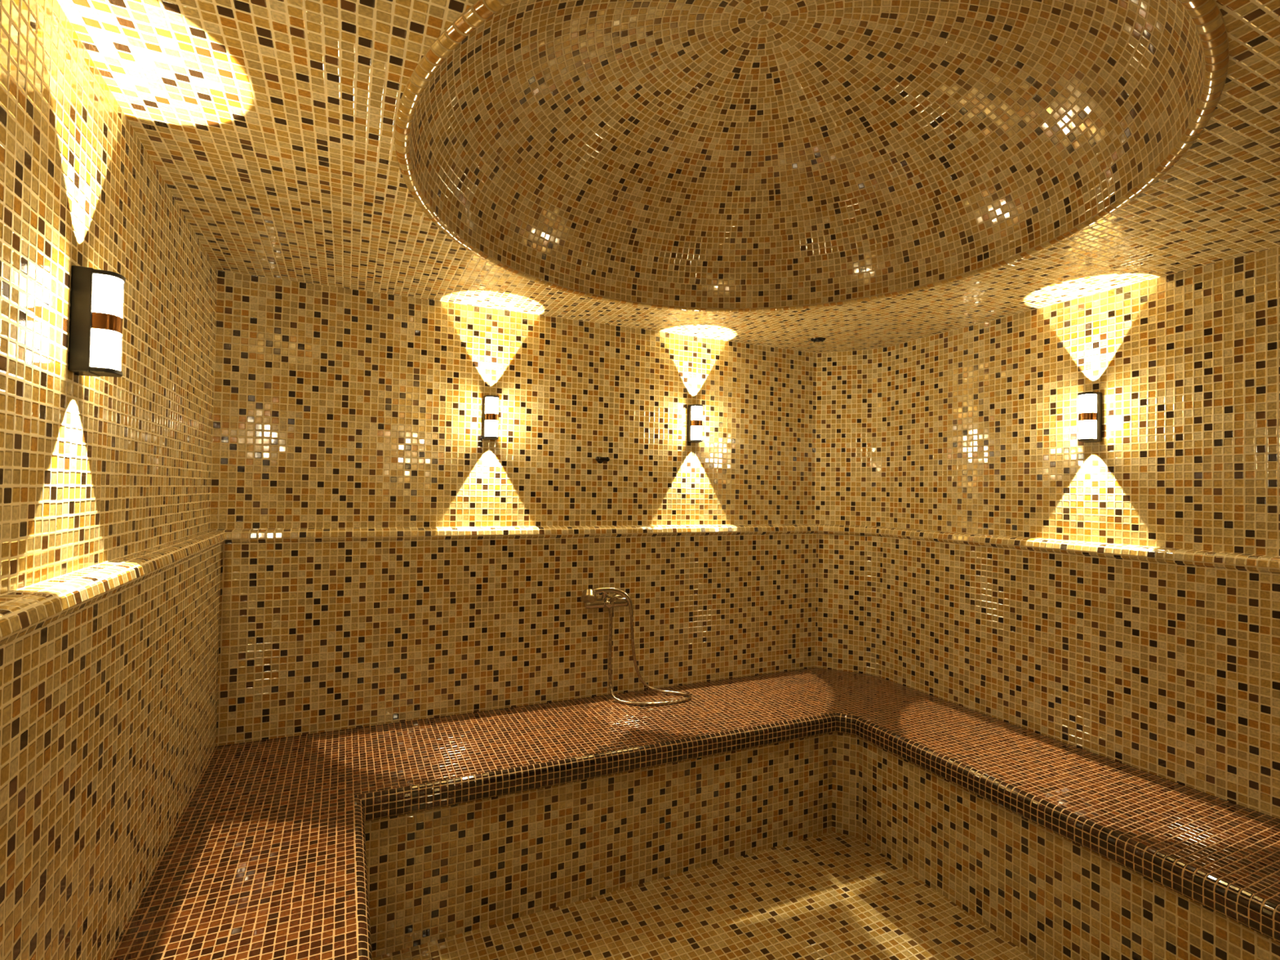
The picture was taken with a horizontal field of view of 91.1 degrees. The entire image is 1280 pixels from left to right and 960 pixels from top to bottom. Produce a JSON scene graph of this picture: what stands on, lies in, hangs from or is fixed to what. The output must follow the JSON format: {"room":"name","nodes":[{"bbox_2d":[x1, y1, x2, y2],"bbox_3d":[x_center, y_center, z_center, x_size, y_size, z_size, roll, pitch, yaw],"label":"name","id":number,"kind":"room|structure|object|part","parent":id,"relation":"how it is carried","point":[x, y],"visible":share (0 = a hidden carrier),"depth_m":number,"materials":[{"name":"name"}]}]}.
{"room":"spa","nodes":[
{"label":"spa","id":0,"kind":"room"},
{"bbox_2d":[0,0,226,959],"bbox_3d":[-0.958,0.371,0.956,0.068,2.460,3.452,1,-1,-25],"label":"wall","id":1,"kind":"structure","parent":0,"point":[110,555],"depth_m":1.26,"materials":[{"name":"tile"}]},
{"bbox_2d":[68,265,125,377],"bbox_3d":[-1.075,-0.311,1.249,0.074,0.204,0.064,1,-1,-25],"label":"wall sconce","id":2,"kind":"object","parent":1,"relation":"attached to","point":[95,327],"visible":1,"depth_m":1.23,"materials":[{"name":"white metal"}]},
{"bbox_3d":[-1.063,-0.257,1.254,0.040,0.075,0.056,1,-1,-25],"label":"glass","id":3,"kind":"part","parent":2,"relation":"part of","materials":[{"name":"white glass"}]},
{"bbox_3d":[-1.062,-0.364,1.256,0.040,0.075,0.056,1,-1,-25],"label":"glass","id":4,"kind":"part","parent":2,"relation":"part of","materials":[{"name":"white glass"}]},
{"bbox_2d":[209,270,817,746],"bbox_3d":[-0.320,0.421,3.124,3.067,2.460,0.068,1,-1,-25],"label":"wall","id":5,"kind":"structure","parent":0,"point":[384,560],"depth_m":2.94,"materials":[{"name":"tile"}]},
{"bbox_2d":[482,395,498,439],"bbox_3d":[-0.699,-0.294,2.950,0.064,0.204,0.074,1,-1,-25],"label":"wall sconce","id":6,"kind":"object","parent":5,"relation":"attached to","point":[490,425],"visible":1,"depth_m":2.92,"materials":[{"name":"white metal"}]},
{"bbox_3d":[-0.694,-0.240,2.937,0.056,0.075,0.040,1,-1,-25],"label":"glass","id":7,"kind":"part","parent":6,"relation":"part of","materials":[{"name":"white glass"}]},
{"bbox_3d":[-0.692,-0.347,2.939,0.056,0.075,0.040,1,-1,-25],"label":"glass","id":8,"kind":"part","parent":6,"relation":"part of","materials":[{"name":"white glass"}]},
{"bbox_2d":[595,456,609,463],"bbox_3d":[-0.194,-0.103,3.200,0.076,0.036,0.048,1,-1,-25],"label":"steam nozzle","id":9,"kind":"object","parent":5,"relation":"attached to","point":[600,460],"visible":1,"depth_m":3.19,"materials":[{"name":"metal"}]},
{"bbox_2d":[580,586,691,705],"bbox_3d":[-0.016,0.807,3.112,0.560,0.554,0.205,1,-1,-4],"label":"shower mixer","id":10,"kind":"object","parent":5,"relation":"attached to","point":[589,599],"visible":1,"depth_m":3.09,"materials":[{"name":"silver metal"}]},
{"bbox_2d":[608,607,613,613],"bbox_3d":[-0.143,0.644,3.121,0.028,0.030,0.028,1,-1,-25],"label":"outlet","id":11,"kind":"object","parent":10,"relation":"attached to","point":[611,610],"depth_m":3.11,"materials":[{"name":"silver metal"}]},
{"bbox_3d":[-0.142,0.598,3.097,0.237,0.142,0.033,1,-1,-24],"label":"handset handle","id":12,"kind":"part","parent":10,"relation":"part of","materials":[{"name":"silver metal"}]},
{"bbox_3d":[-0.132,0.587,3.055,0.023,0.042,0.091,1,-1,-25],"label":"lever","id":13,"kind":"part","parent":10,"relation":"part of","materials":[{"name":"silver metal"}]},
{"bbox_2d":[687,404,702,442],"bbox_3d":[0.305,-0.308,3.422,0.064,0.204,0.074,1,-1,-25],"label":"wall sconce","id":14,"kind":"object","parent":5,"relation":"attached to","point":[694,425],"visible":1,"depth_m":3.39,"materials":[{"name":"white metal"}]},
{"bbox_3d":[0.310,-0.255,3.408,0.056,0.075,0.040,1,-1,-25],"label":"glass","id":15,"kind":"part","parent":14,"relation":"part of","materials":[{"name":"white glass"}]},
{"bbox_3d":[0.312,-0.362,3.410,0.056,0.075,0.040,1,-1,-25],"label":"glass","id":16,"kind":"part","parent":14,"relation":"part of","materials":[{"name":"white glass"}]},
{"bbox_2d":[57,0,1279,353],"bbox_3d":[0.530,-0.821,1.667,3.311,0.001,3.452,1,-1,-25],"label":"ceiling","id":17,"kind":"structure","parent":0,"point":[269,124],"depth_m":1.74,"materials":[{"name":"tile"}]},
{"bbox_2d":[810,337,825,342],"bbox_3d":[0.986,-0.774,3.475,0.080,0.014,0.080,1,-1,-25],"label":"ceiling vent","id":18,"kind":"object","parent":17,"relation":"attached to","point":[818,340],"depth_m":3.46,"materials":[{"name":"black metal"}]},
{"bbox_2d":[372,831,1036,959],"bbox_3d":[0.488,1.638,1.622,3.311,0.001,3.452,1,-1,-25],"label":"floor","id":19,"kind":"structure","parent":0,"point":[829,895],"depth_m":2.35,"materials":[{"name":"tile"}]},
{"bbox_2d":[109,666,1279,959],"bbox_3d":[0.504,1.353,1.605,3.211,0.570,3.402,1,-1,-25],"label":"tiled bench","id":20,"kind":"object","parent":19,"relation":"on","point":[367,842],"visible":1,"depth_m":2.31,"materials":[{"name":"tile"}]},
{"bbox_2d":[409,0,1204,308],"bbox_3d":[0.375,-1.119,1.924,2.020,0.600,2.020,1,-1,-25],"label":"ceiling","id":21,"kind":"structure","parent":0,"point":[696,153],"depth_m":2.15,"materials":[{"name":"beige tile"}]},
{"bbox_2d":[394,0,1229,311],"bbox_3d":[0.370,-0.813,1.918,2.087,0.012,2.087,1,-1,-25],"label":"trim","id":22,"kind":"structure","parent":21,"relation":"attached to","point":[1206,15],"depth_m":1.45,"materials":[{"name":"tile"}]},
{"bbox_2d":[813,346,887,676],"bbox_3d":[1.224,0.458,3.693,0.408,2.460,0.088,0,-1,28],"label":"wall","id":23,"kind":"structure","parent":0,"point":[851,386],"depth_m":3.71,"materials":[{"name":"tile"}]},
{"bbox_2d":[878,246,1279,819],"bbox_3d":[2.046,0.445,2.185,0.068,2.460,3.125,1,-1,-25],"label":"wall","id":24,"kind":"structure","parent":0,"point":[1117,597],"depth_m":2.54,"materials":[{"name":"tile"}]},
{"bbox_2d":[1077,391,1102,442],"bbox_3d":[1.863,-0.261,2.607,0.074,0.204,0.064,1,-1,-25],"label":"wall sconce","id":25,"kind":"object","parent":24,"relation":"attached to","point":[1090,403],"visible":1,"depth_m":2.58,"materials":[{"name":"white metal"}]},
{"bbox_3d":[1.851,-0.315,2.602,0.040,0.075,0.056,1,-1,-25],"label":"glass","id":26,"kind":"part","parent":25,"relation":"part of","materials":[{"name":"white glass"}]},
{"bbox_3d":[1.850,-0.208,2.600,0.040,0.075,0.056,1,-1,-25],"label":"glass","id":27,"kind":"part","parent":25,"relation":"part of","materials":[{"name":"white glass"}]}
]}

